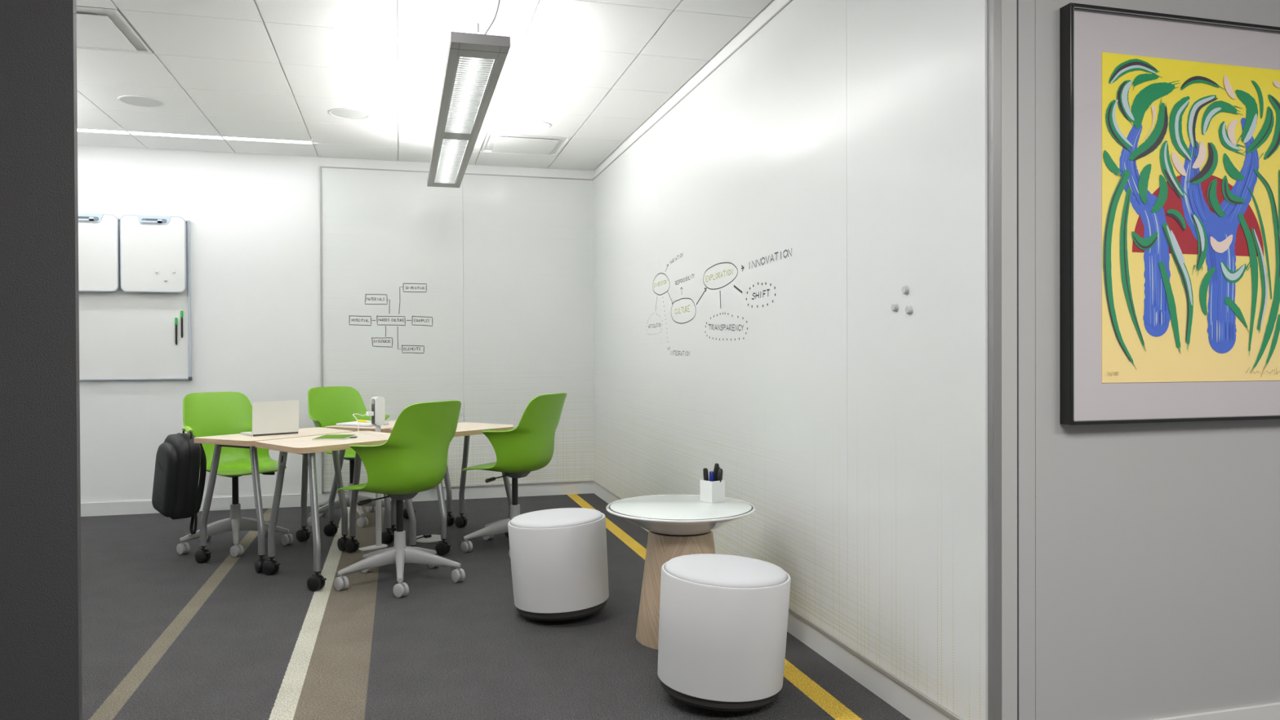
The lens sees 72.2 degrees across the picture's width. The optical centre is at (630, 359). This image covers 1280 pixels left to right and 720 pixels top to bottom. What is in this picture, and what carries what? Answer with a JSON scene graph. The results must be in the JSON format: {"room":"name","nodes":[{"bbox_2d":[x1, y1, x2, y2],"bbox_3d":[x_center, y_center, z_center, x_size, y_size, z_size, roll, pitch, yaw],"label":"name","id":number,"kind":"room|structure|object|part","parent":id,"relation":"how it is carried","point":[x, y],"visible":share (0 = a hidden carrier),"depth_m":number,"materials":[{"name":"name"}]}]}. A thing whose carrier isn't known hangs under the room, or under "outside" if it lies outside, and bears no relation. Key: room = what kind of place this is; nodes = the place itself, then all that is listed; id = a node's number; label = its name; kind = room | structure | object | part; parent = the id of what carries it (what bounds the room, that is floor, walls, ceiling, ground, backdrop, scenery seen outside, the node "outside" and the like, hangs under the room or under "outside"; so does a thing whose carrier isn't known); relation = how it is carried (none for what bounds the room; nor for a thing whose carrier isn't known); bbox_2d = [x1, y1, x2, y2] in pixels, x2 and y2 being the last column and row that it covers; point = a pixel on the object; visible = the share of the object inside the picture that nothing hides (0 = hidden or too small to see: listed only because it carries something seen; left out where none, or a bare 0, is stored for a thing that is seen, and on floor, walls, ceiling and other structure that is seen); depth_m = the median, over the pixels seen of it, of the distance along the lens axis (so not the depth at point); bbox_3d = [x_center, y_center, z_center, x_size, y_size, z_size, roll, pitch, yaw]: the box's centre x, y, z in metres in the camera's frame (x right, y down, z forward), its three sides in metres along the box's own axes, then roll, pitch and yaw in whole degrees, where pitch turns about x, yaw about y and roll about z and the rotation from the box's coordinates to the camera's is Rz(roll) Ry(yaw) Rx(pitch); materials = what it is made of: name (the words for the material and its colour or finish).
{"room":"office","nodes":[
{"label":"office","id":0,"kind":"room"},
{"bbox_2d":[0,0,82,719],"bbox_3d":[-2.773,-0.243,1.542,3.227,2.882,0.140,0,0,-15],"label":"wall","id":1,"kind":"structure","parent":0,"point":[41,676],"depth_m":1.87,"materials":[{"name":"grey paint"}]},
{"bbox_2d":[77,144,593,502],"bbox_3d":[-2.982,-0.282,6.898,5.758,2.882,0.138,0,0,-15],"label":"wall","id":2,"kind":"structure","parent":0,"point":[254,218],"depth_m":6.78,"materials":[{"name":"white paint"}]},
{"bbox_2d":[78,217,191,380],"bbox_3d":[-4.218,-0.450,6.479,1.769,1.219,0.037,0,0,-15],"label":"whiteboard","id":3,"kind":"object","parent":2,"relation":"attached to","point":[123,335],"visible":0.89,"depth_m":6.61,"materials":[{"name":"white"}]},
{"bbox_2d":[78,213,119,292],"bbox_3d":[-4.032,-0.793,6.478,0.442,0.575,0.044,0,0,-15],"label":"board","id":4,"kind":"object","parent":3,"relation":"attached to","point":[98,233],"visible":0.64,"depth_m":6.49,"materials":[{"name":"grey plastic"}]},
{"bbox_2d":[120,214,186,293],"bbox_3d":[-3.591,-0.796,6.594,0.444,0.575,0.044,0,0,-15],"label":"board","id":5,"kind":"object","parent":3,"relation":"attached to","point":[148,244],"visible":1,"depth_m":6.58,"materials":[{"name":"grey plastic"}]},
{"bbox_2d":[174,317,177,344],"bbox_3d":[-3.459,-0.219,6.670,0.018,0.207,0.018,0,0,-15],"label":"marker","id":6,"kind":"object","parent":3,"relation":"attached to","point":[175,318],"visible":1,"depth_m":6.66,"materials":[{"name":"black plastic"}]},
{"bbox_2d":[180,311,182,337],"bbox_3d":[-3.420,-0.272,6.680,0.018,0.207,0.018,0,0,-15],"label":"marker","id":7,"kind":"object","parent":3,"relation":"attached to","point":[181,312],"visible":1,"depth_m":6.67,"materials":[{"name":"black plastic"}]},
{"bbox_2d":[80,482,593,516],"bbox_3d":[-2.981,1.110,6.829,5.510,0.098,0.015,0,0,-15],"label":"baseboard","id":8,"kind":"structure","parent":2,"relation":"attached to","point":[140,507],"depth_m":6.95,"materials":[{"name":"white"}]},
{"bbox_2d":[321,167,463,491],"bbox_3d":[-1.917,-0.243,7.102,1.100,2.570,0.012,0,0,-15],"label":"wall panel","id":9,"kind":"object","parent":2,"relation":"attached to","point":[382,231],"visible":0.64,"depth_m":7.09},
{"bbox_2d":[348,283,432,353],"bbox_3d":[-1.937,-0.338,7.089,0.655,0.572,0.001,0,0,-15],"label":"diagram","id":10,"kind":"object","parent":9,"relation":"attached to","point":[372,299],"visible":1,"depth_m":7.10,"materials":[{"name":"grey paint"}]},
{"bbox_2d":[319,166,594,493],"bbox_3d":[-1.391,-0.244,7.236,2.210,2.592,0.023,0,0,-15],"label":"trim","id":11,"kind":"structure","parent":2,"relation":"attached to","point":[320,167],"depth_m":6.98,"materials":[{"name":"silver metal"}]},
{"bbox_2d":[462,174,594,485],"bbox_3d":[-0.854,-0.249,7.382,1.096,2.570,0.012,0,0,-15],"label":"wall panel","id":12,"kind":"object","parent":2,"relation":"attached to","point":[528,260],"visible":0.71,"depth_m":7.37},
{"bbox_2d":[75,0,772,170],"bbox_3d":[-0.520,-1.641,2.522,8.100,0.120,9.563,0,0,-15],"label":"ceiling","id":13,"kind":"structure","parent":0,"point":[595,71],"depth_m":4.81,"materials":[{"name":"white tile"}]},
{"bbox_2d":[75,5,152,53],"bbox_3d":[-2.689,-1.624,4.180,0.596,0.080,0.596,0,0,-15],"label":"ceiling vent","id":14,"kind":"object","parent":13,"relation":"in","point":[94,31],"visible":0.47,"depth_m":4.27,"materials":[{"name":"white metal"}]},
{"bbox_2d":[117,95,165,107],"bbox_3d":[-3.011,-1.590,5.401,0.260,0.005,0.260,0,0,-15],"label":"ceiling speaker","id":15,"kind":"object","parent":13,"relation":"attached to","point":[134,100],"visible":1,"depth_m":5.40,"materials":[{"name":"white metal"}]},
{"bbox_2d":[77,128,314,144],"bbox_3d":[-3.925,-1.598,6.061,3.318,0.012,0.090,0,0,-15],"label":"recessed light","id":16,"kind":"object","parent":13,"relation":"in","point":[126,132],"visible":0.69,"depth_m":6.29,"materials":[{"name":"white plastic"}]},
{"bbox_2d":[328,107,370,119],"bbox_3d":[-1.827,-1.596,5.692,0.260,0.005,0.260,0,0,-15],"label":"ceiling speaker","id":17,"kind":"object","parent":13,"relation":"attached to","point":[341,113],"visible":1,"depth_m":5.69,"materials":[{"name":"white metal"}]},
{"bbox_2d":[330,109,368,118],"bbox_3d":[-1.827,-1.598,5.692,0.231,0.002,0.231,0,0,4],"label":"grille","id":18,"kind":"object","parent":17,"relation":"attached to","point":[341,113],"depth_m":5.69,"materials":[{"name":"grey plastic"}]},
{"bbox_2d":[426,0,510,187],"bbox_3d":[-1.007,-1.441,5.059,0.238,0.313,3.132,0,0,-15],"label":"pendant lamp","id":19,"kind":"object","parent":13,"relation":"hanging from","point":[475,62],"visible":1,"depth_m":4.33,"materials":[{"name":"silver metal"}]},
{"bbox_3d":[-0.592,-1.453,3.688,0.092,0.272,0.014,0,0,0],"label":"power cord","id":20,"kind":"part","parent":19,"relation":"part of","materials":[{"name":"grey plastic"}]},
{"bbox_2d":[480,133,570,155],"bbox_3d":[-0.798,-1.649,6.571,0.596,0.080,0.596,0,0,-15],"label":"ceiling vent","id":21,"kind":"object","parent":13,"relation":"in","point":[504,144],"visible":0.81,"depth_m":6.59,"materials":[{"name":"white metal"}]},
{"bbox_2d":[521,120,551,128],"bbox_3d":[-0.645,-1.603,5.989,0.200,0.005,0.200,0,0,-15],"label":"recessed light","id":22,"kind":"object","parent":13,"relation":"in","point":[531,124],"visible":1,"depth_m":5.99,"materials":[{"name":"white metal"}]},
{"bbox_2d":[80,493,910,719],"bbox_3d":[-0.507,1.241,2.538,8.300,0.120,9.751,0,0,-15],"label":"floor","id":23,"kind":"structure","parent":0,"point":[166,634],"depth_m":3.72,"materials":[{"name":"carpet"}]},
{"bbox_2d":[176,391,293,556],"bbox_3d":[-2.497,0.688,5.488,0.654,0.959,0.631,0,1,39],"label":"swivel chair","id":24,"kind":"object","parent":23,"relation":"on","point":[207,414],"visible":0.72,"depth_m":5.58,"materials":[{"name":"green plastic"}]},
{"bbox_2d":[151,426,206,534],"bbox_3d":[-2.676,0.718,5.204,0.319,0.656,0.235,0,1,40],"label":"backpack","id":25,"kind":"object","parent":24,"relation":"hanging from","point":[177,493],"visible":0.98,"depth_m":5.11,"materials":[{"name":"black fabric"}]},
{"bbox_3d":[-2.615,0.428,5.174,0.112,0.049,0.012,17,11,38],"label":"handle","id":26,"kind":"part","parent":25,"relation":"part of","materials":[{"name":"black"}]},
{"bbox_3d":[-2.606,1.048,5.391,0.300,0.116,0.134,0,0,-25],"label":"leg","id":27,"kind":"part","parent":24,"relation":"part of","materials":[{"name":"grey plastic"}]},
{"bbox_3d":[-2.628,1.047,5.582,0.302,0.116,0.060,0,0,29],"label":"leg","id":28,"kind":"part","parent":24,"relation":"part of","materials":[{"name":"grey plastic"}]},
{"bbox_3d":[-2.446,1.046,5.667,0.060,0.116,0.302,0,0,11],"label":"leg","id":29,"kind":"part","parent":24,"relation":"part of","materials":[{"name":"grey plastic"}]},
{"bbox_3d":[-2.372,0.723,5.575,0.206,0.035,0.024,-1,1,-39],"label":"height lever","id":30,"kind":"part","parent":24,"relation":"part of","materials":[{"name":"black plastic"}]},
{"bbox_2d":[194,426,353,573],"bbox_3d":[-2.094,0.803,5.239,0.591,0.730,0.828,0,0,28],"label":"table","id":31,"kind":"object","parent":23,"relation":"on","point":[240,441],"visible":0.91,"depth_m":5.04,"materials":[{"name":"brown wood"}]},
{"bbox_3d":[-2.417,0.768,5.051,0.144,0.604,0.037,0,0,12],"label":"leg","id":32,"kind":"part","parent":31,"relation":"part of","materials":[{"name":"silver metal"}]},
{"bbox_3d":[-2.088,0.481,5.226,0.291,0.026,0.631,0,0,30],"label":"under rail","id":33,"kind":"part","parent":31,"relation":"part of","materials":[{"name":"grey metal"}]},
{"bbox_3d":[-2.072,0.768,4.863,0.143,0.604,0.036,0,1,45],"label":"leg","id":34,"kind":"part","parent":31,"relation":"part of","materials":[{"name":"silver metal"}]},
{"bbox_2d":[240,400,299,435],"bbox_3d":[-2.143,0.339,5.201,0.270,0.197,0.209,-1,1,-43],"label":"laptop","id":35,"kind":"object","parent":31,"relation":"on","point":[275,417],"visible":1,"depth_m":5.13,"materials":[{"name":"silver metal"}]},
{"bbox_3d":[-2.081,0.763,5.598,0.037,0.603,0.122,0,0,-32],"label":"leg","id":36,"kind":"part","parent":31,"relation":"part of","materials":[{"name":"silver metal"}]},
{"bbox_3d":[-1.791,0.764,5.375,0.114,0.603,0.037,0,0,15],"label":"leg","id":37,"kind":"part","parent":31,"relation":"part of","materials":[{"name":"silver metal"}]},
{"bbox_2d":[255,431,416,591],"bbox_3d":[-1.633,0.803,4.896,0.625,0.730,0.861,0,0,32],"label":"table","id":38,"kind":"object","parent":23,"relation":"on","point":[306,446],"visible":0.7,"depth_m":4.74,"materials":[{"name":"brown wood"}]},
{"bbox_3d":[-1.917,0.769,4.762,0.135,0.604,0.036,0,0,25],"label":"leg","id":39,"kind":"part","parent":38,"relation":"part of","materials":[{"name":"silver metal"}]},
{"bbox_3d":[-1.883,0.524,4.745,0.057,0.093,0.040,0,0,25],"label":"latch plate","id":40,"kind":"part","parent":38,"relation":"part of","materials":[{"name":"grey metal"}]},
{"bbox_3d":[-1.626,0.769,4.502,0.037,0.604,0.148,0,1,-33],"label":"leg","id":41,"kind":"part","parent":38,"relation":"part of","materials":[{"name":"silver metal"}]},
{"bbox_2d":[312,434,357,439],"bbox_3d":[-1.649,0.434,4.934,0.208,0.007,0.250,0,0,-2],"label":"tablet","id":42,"kind":"object","parent":38,"relation":"on","point":[328,437],"visible":1,"depth_m":4.90,"materials":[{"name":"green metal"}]},
{"bbox_3d":[-1.650,0.764,5.271,0.037,0.604,0.144,-1,1,-44],"label":"leg","id":43,"kind":"part","parent":38,"relation":"part of","materials":[{"name":"silver metal"}]},
{"bbox_3d":[-1.310,0.764,5.074,0.142,0.604,0.037,0,0,14],"label":"leg","id":44,"kind":"part","parent":38,"relation":"part of","materials":[{"name":"silver metal"}]},
{"bbox_2d":[306,386,389,527],"bbox_3d":[-2.035,0.680,6.349,0.659,0.959,0.635,0,1,40],"label":"swivel chair","id":45,"kind":"object","parent":23,"relation":"on","point":[327,406],"visible":0.54,"depth_m":6.47,"materials":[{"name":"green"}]},
{"bbox_3d":[-2.140,1.040,6.250,0.300,0.116,0.134,0,0,-29],"label":"leg","id":46,"kind":"part","parent":45,"relation":"part of","materials":[{"name":"grey plastic"}]},
{"bbox_3d":[-2.178,1.039,6.439,0.302,0.116,0.060,0,0,25],"label":"leg","id":47,"kind":"part","parent":45,"relation":"part of","materials":[{"name":"grey plastic"}]},
{"bbox_2d":[358,396,387,551],"bbox_3d":[-1.599,0.697,5.421,0.084,0.934,0.185,0,1,42],"label":"tower","id":48,"kind":"object","parent":23,"relation":"on","point":[377,404],"visible":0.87,"depth_m":5.44,"materials":[{"name":"white plastic"}]},
{"bbox_2d":[352,411,388,435],"bbox_3d":[-1.560,0.377,5.220,0.138,0.114,0.415,0,0,-28],"label":"charging cable","id":49,"kind":"object","parent":48,"relation":"attached to","point":[367,413],"visible":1,"depth_m":5.35,"materials":[{"name":"white plastic"}]},
{"bbox_2d":[370,396,385,425],"bbox_3d":[-1.572,0.318,5.449,0.056,0.177,0.064,0,1,42],"label":"outlet","id":50,"kind":"object","parent":48,"relation":"attached to","point":[377,403],"depth_m":5.43,"materials":[{"name":"grey plastic"}]},
{"bbox_3d":[-1.570,0.781,5.453,0.022,0.750,0.034,0,1,42],"label":"post","id":51,"kind":"part","parent":48,"relation":"part of","materials":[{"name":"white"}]},
{"bbox_2d":[323,420,458,543],"bbox_3d":[-1.598,0.795,5.947,0.602,0.730,0.805,0,0,32],"label":"table","id":52,"kind":"object","parent":23,"relation":"on","point":[331,529],"visible":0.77,"depth_m":5.78,"materials":[{"name":"brown wood"}]},
{"bbox_3d":[-1.928,0.761,5.788,0.148,0.604,0.037,0,0,13],"label":"leg","id":53,"kind":"part","parent":52,"relation":"part of","materials":[{"name":"silver metal"}]},
{"bbox_2d":[336,421,388,426],"bbox_3d":[-1.784,0.425,5.827,0.280,0.014,0.200,0,0,23],"label":"notebook","id":54,"kind":"object","parent":52,"relation":"on","point":[353,423],"visible":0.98,"depth_m":5.76,"materials":[{"name":"grey paper"}]},
{"bbox_2d":[357,419,370,422],"bbox_3d":[-1.788,0.410,5.879,0.138,0.015,0.015,0,1,37],"label":"highlighter","id":55,"kind":"object","parent":54,"relation":"on","point":[358,420],"visible":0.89,"depth_m":5.88,"materials":[{"name":"yellow plastic"}]},
{"bbox_3d":[-1.580,0.761,5.595,0.149,0.604,0.036,0,1,45],"label":"leg","id":56,"kind":"part","parent":52,"relation":"part of","materials":[{"name":"silver metal"}]},
{"bbox_3d":[-1.307,0.757,6.133,0.112,0.603,0.037,0,0,15],"label":"leg","id":57,"kind":"part","parent":52,"relation":"part of","materials":[{"name":"silver metal"}]},
{"bbox_2d":[333,400,465,597],"bbox_3d":[-1.225,0.689,4.650,0.646,0.959,0.639,0,1,32],"label":"swivel chair","id":58,"kind":"object","parent":23,"relation":"on","point":[413,460],"visible":1,"depth_m":4.46,"materials":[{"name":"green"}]},
{"bbox_3d":[-1.320,0.726,4.542,0.024,0.035,0.206,0,1,44],"label":"height lever","id":59,"kind":"part","parent":58,"relation":"part of","materials":[{"name":"black plastic"}]},
{"bbox_3d":[-1.353,1.048,4.744,0.302,0.116,0.060,0,1,39],"label":"leg","id":60,"kind":"part","parent":58,"relation":"part of","materials":[{"name":"grey plastic"}]},
{"bbox_3d":[-1.159,1.047,4.795,0.060,0.116,0.302,0,0,21],"label":"leg","id":61,"kind":"part","parent":58,"relation":"part of","materials":[{"name":"grey plastic"}]},
{"bbox_2d":[416,533,442,542],"bbox_3d":[-1.315,1.144,5.665,0.225,0.033,0.204,0,0,-15],"label":"disc","id":62,"kind":"object","parent":23,"relation":"on","point":[428,538],"visible":0.7,"depth_m":5.62,"materials":[{"name":"grey"}]},
{"bbox_2d":[389,422,513,555],"bbox_3d":[-1.169,0.796,5.619,0.692,0.730,0.801,0,1,43],"label":"table","id":63,"kind":"object","parent":23,"relation":"on","point":[466,429],"visible":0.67,"depth_m":5.65,"materials":[{"name":"brown wood"}]},
{"bbox_3d":[-1.474,0.760,5.617,0.189,0.605,0.037,0,1,34],"label":"leg","id":64,"kind":"part","parent":63,"relation":"part of","materials":[{"name":"silver metal"}]},
{"bbox_3d":[-1.163,0.761,5.299,0.037,0.606,0.197,-1,1,-34],"label":"leg","id":65,"kind":"part","parent":63,"relation":"part of","materials":[{"name":"silver metal"}]},
{"bbox_3d":[-1.139,0.756,6.011,0.037,0.604,0.147,-1,1,-34],"label":"leg","id":66,"kind":"part","parent":63,"relation":"part of","materials":[{"name":"silver metal"}]},
{"bbox_3d":[-0.835,0.757,5.756,0.146,0.604,0.036,0,0,24],"label":"leg","id":67,"kind":"part","parent":63,"relation":"part of","materials":[{"name":"silver metal"}]},
{"bbox_2d":[460,392,566,557],"bbox_3d":[-0.700,0.681,5.446,0.657,0.959,0.637,0,0,25],"label":"swivel chair","id":68,"kind":"object","parent":23,"relation":"on","point":[526,448],"visible":0.86,"depth_m":5.25,"materials":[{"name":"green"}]},
{"bbox_3d":[-0.806,0.718,5.330,0.024,0.035,0.206,0,1,37],"label":"height lever","id":69,"kind":"part","parent":68,"relation":"part of","materials":[{"name":"black plastic"}]},
{"bbox_3d":[-0.834,1.040,5.561,0.060,0.116,0.302,-1,1,-43],"label":"leg","id":70,"kind":"part","parent":68,"relation":"part of","materials":[{"name":"grey plastic"}]},
{"bbox_2d":[507,507,608,620],"bbox_3d":[-0.333,0.931,4.026,0.459,0.458,0.449,0,0,-25],"label":"stool","id":71,"kind":"object","parent":23,"relation":"on","point":[558,557],"visible":1,"depth_m":3.84,"materials":[{"name":"grey fabric"}]},
{"bbox_2d":[510,507,602,528],"bbox_3d":[-0.341,0.725,4.022,0.423,0.026,0.423,-4,0,-15],"label":"cushion","id":72,"kind":"object","parent":71,"relation":"on","point":[562,517],"depth_m":3.93,"materials":[{"name":"grey fabric"}]},
{"bbox_2d":[605,494,755,649],"bbox_3d":[0.210,0.893,3.702,0.629,0.554,0.629,0,0,-15],"label":"round side table","id":73,"kind":"object","parent":23,"relation":"on","point":[677,525],"visible":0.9,"depth_m":3.58,"materials":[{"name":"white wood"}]},
{"bbox_3d":[0.209,0.617,3.700,0.595,0.002,0.595,0,1,32],"label":"glass","id":74,"kind":"part","parent":73,"relation":"part of","materials":[{"name":"white glass"}]},
{"bbox_2d":[700,478,724,502],"bbox_3d":[0.355,0.568,3.821,0.076,0.092,0.076,-1,1,-37],"label":"cup","id":75,"kind":"object","parent":73,"relation":"on","point":[710,491],"visible":0.93,"depth_m":3.79,"materials":[{"name":"white plastic"}]},
{"bbox_2d":[702,467,708,480],"bbox_3d":[0.328,0.536,3.821,0.030,0.133,0.021,0,0,-26],"label":"marker pen","id":76,"kind":"object","parent":75,"relation":"in","point":[705,473],"visible":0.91,"depth_m":3.81,"materials":[{"name":"black plastic"}]},
{"bbox_2d":[709,471,714,481],"bbox_3d":[0.350,0.543,3.814,0.021,0.118,0.021,0,1,41],"label":"marker pen","id":77,"kind":"object","parent":75,"relation":"in","point":[711,473],"visible":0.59,"depth_m":3.81,"materials":[{"name":"blue plastic"}]},
{"bbox_2d":[713,462,719,480],"bbox_3d":[0.366,0.527,3.832,0.038,0.152,0.022,0,1,35],"label":"marker pen","id":78,"kind":"object","parent":75,"relation":"in","point":[716,465],"visible":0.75,"depth_m":3.82,"materials":[{"name":"black plastic"}]},
{"bbox_2d":[716,470,722,482],"bbox_3d":[0.382,0.541,3.805,0.034,0.125,0.022,0,0,-24],"label":"marker pen","id":79,"kind":"object","parent":75,"relation":"in","point":[719,477],"visible":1,"depth_m":3.80,"materials":[{"name":"black plastic"}]},
{"bbox_2d":[657,553,791,711],"bbox_3d":[0.322,0.936,3.047,0.461,0.458,0.447,0,0,2],"label":"stool","id":80,"kind":"object","parent":23,"relation":"on","point":[723,621],"visible":1,"depth_m":2.86,"materials":[{"name":"grey"}]},
{"bbox_2d":[664,553,787,587],"bbox_3d":[0.329,0.729,3.045,0.423,0.026,0.423,3,0,-15],"label":"cushion","id":81,"kind":"object","parent":80,"relation":"on","point":[701,570],"depth_m":2.97,"materials":[{"name":"grey fabric"}]},
{"bbox_2d":[605,494,755,535],"bbox_3d":[0.209,0.664,3.700,0.629,0.096,0.629,0,0,-15],"label":"tabletop","id":82,"kind":"object","parent":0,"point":[660,514],"depth_m":3.57,"materials":[{"name":"white glass"}]},
{"bbox_2d":[593,0,789,177],"bbox_3d":[0.418,-0.282,5.028,0.138,2.882,5.213,0,0,-15],"label":"wall","id":83,"kind":"structure","parent":0,"point":[774,6],"depth_m":4.82,"materials":[{"name":"white paint"}]},
{"bbox_2d":[592,121,660,498],"bbox_3d":[-0.064,-0.246,6.561,0.012,2.570,1.980,0,0,-15],"label":"wall panel","id":84,"kind":"object","parent":83,"relation":"attached to","point":[626,193],"visible":0.86,"depth_m":6.37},
{"bbox_2d":[658,0,848,644],"bbox_3d":[0.498,-0.233,4.431,0.012,2.570,2.424,0,0,-15],"label":"wall panel","id":85,"kind":"object","parent":83,"relation":"attached to","point":[753,159],"visible":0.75,"depth_m":3.93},
{"bbox_2d":[646,248,791,355],"bbox_3d":[0.392,-0.324,4.806,0.001,0.608,2.267,0,0,-15],"label":"diagram","id":86,"kind":"object","parent":85,"relation":"attached to","point":[735,286],"visible":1,"depth_m":4.55,"materials":[{"name":"grey paint"}]},
{"bbox_2d":[593,482,953,719],"bbox_3d":[0.352,1.111,5.012,0.015,0.098,5.199,0,0,-15],"label":"baseboard","id":87,"kind":"structure","parent":83,"relation":"attached to","point":[912,706],"depth_m":3.17,"materials":[{"name":"white paint"}]},
{"bbox_2d":[592,0,963,719],"bbox_3d":[0.343,-0.234,5.000,0.023,2.592,5.197,0,0,-15],"label":"trim","id":88,"kind":"structure","parent":83,"relation":"attached to","point":[912,689],"depth_m":3.36,"materials":[{"name":"silver metal"}]},
{"bbox_2d":[846,0,988,719],"bbox_3d":[0.909,-0.223,2.874,0.012,2.570,0.794,0,0,-15],"label":"wall panel","id":89,"kind":"object","parent":83,"relation":"attached to","point":[917,70],"visible":1,"depth_m":2.80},
{"bbox_2d":[890,302,897,311],"bbox_3d":[0.881,-0.176,2.934,0.012,0.029,0.029,0,0,-15],"label":"magnet","id":90,"kind":"object","parent":89,"relation":"attached to","point":[894,307],"visible":1,"depth_m":2.93,"materials":[{"name":"grey"}]},
{"bbox_2d":[901,285,909,293],"bbox_3d":[0.897,-0.230,2.872,0.012,0.029,0.029,0,0,-15],"label":"magnet","id":91,"kind":"object","parent":89,"relation":"attached to","point":[905,289],"visible":1,"depth_m":2.86,"materials":[{"name":"grey"}]},
{"bbox_2d":[905,305,912,314],"bbox_3d":[0.903,-0.163,2.852,0.012,0.029,0.029,0,0,-15],"label":"magnet","id":92,"kind":"object","parent":89,"relation":"attached to","point":[908,309],"visible":1,"depth_m":2.84,"materials":[{"name":"grey metal"}]},
{"bbox_2d":[987,0,1001,719],"bbox_3d":[1.028,-0.205,2.481,0.027,2.762,0.026,0,0,-15],"label":"trim","id":93,"kind":"structure","parent":83,"relation":"attached to","point":[994,19],"depth_m":2.47,"materials":[{"name":"grey"}]},
{"bbox_2d":[1017,0,1018,719],"bbox_3d":[1.099,-0.206,2.497,0.002,2.762,0.011,0,0,-15],"label":"trim","id":94,"kind":"structure","parent":83,"relation":"attached to","point":[1017,0],"depth_m":2.49,"materials":[{"name":"grey"}]},
{"bbox_2d":[1018,0,1279,719],"bbox_3d":[2.338,-0.273,2.891,2.600,2.882,0.140,0,0,-15],"label":"wall","id":95,"kind":"structure","parent":0,"point":[1149,553],"depth_m":2.59,"materials":[{"name":"grey paint"}]},
{"bbox_2d":[1000,0,1017,719],"bbox_3d":[1.069,-0.205,2.493,0.054,2.762,0.022,0,0,-15],"label":"trim","id":96,"kind":"structure","parent":95,"relation":"attached to","point":[1008,7],"depth_m":2.48,"materials":[{"name":"grey"}]},
{"bbox_2d":[1059,2,1279,425],"bbox_3d":[1.791,-0.416,2.650,1.140,1.196,0.043,0,0,-15],"label":"framed print","id":97,"kind":"object","parent":95,"relation":"attached to","point":[1170,124],"visible":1,"depth_m":2.58,"materials":[{"name":"black"}]},
{"bbox_2d":[1152,702,1279,719],"bbox_3d":[2.324,1.119,2.818,2.480,0.098,0.012,0,0,-15],"label":"baseboard","id":98,"kind":"structure","parent":95,"relation":"attached to","point":[1268,711],"depth_m":2.69,"materials":[{"name":"white"}]}
]}

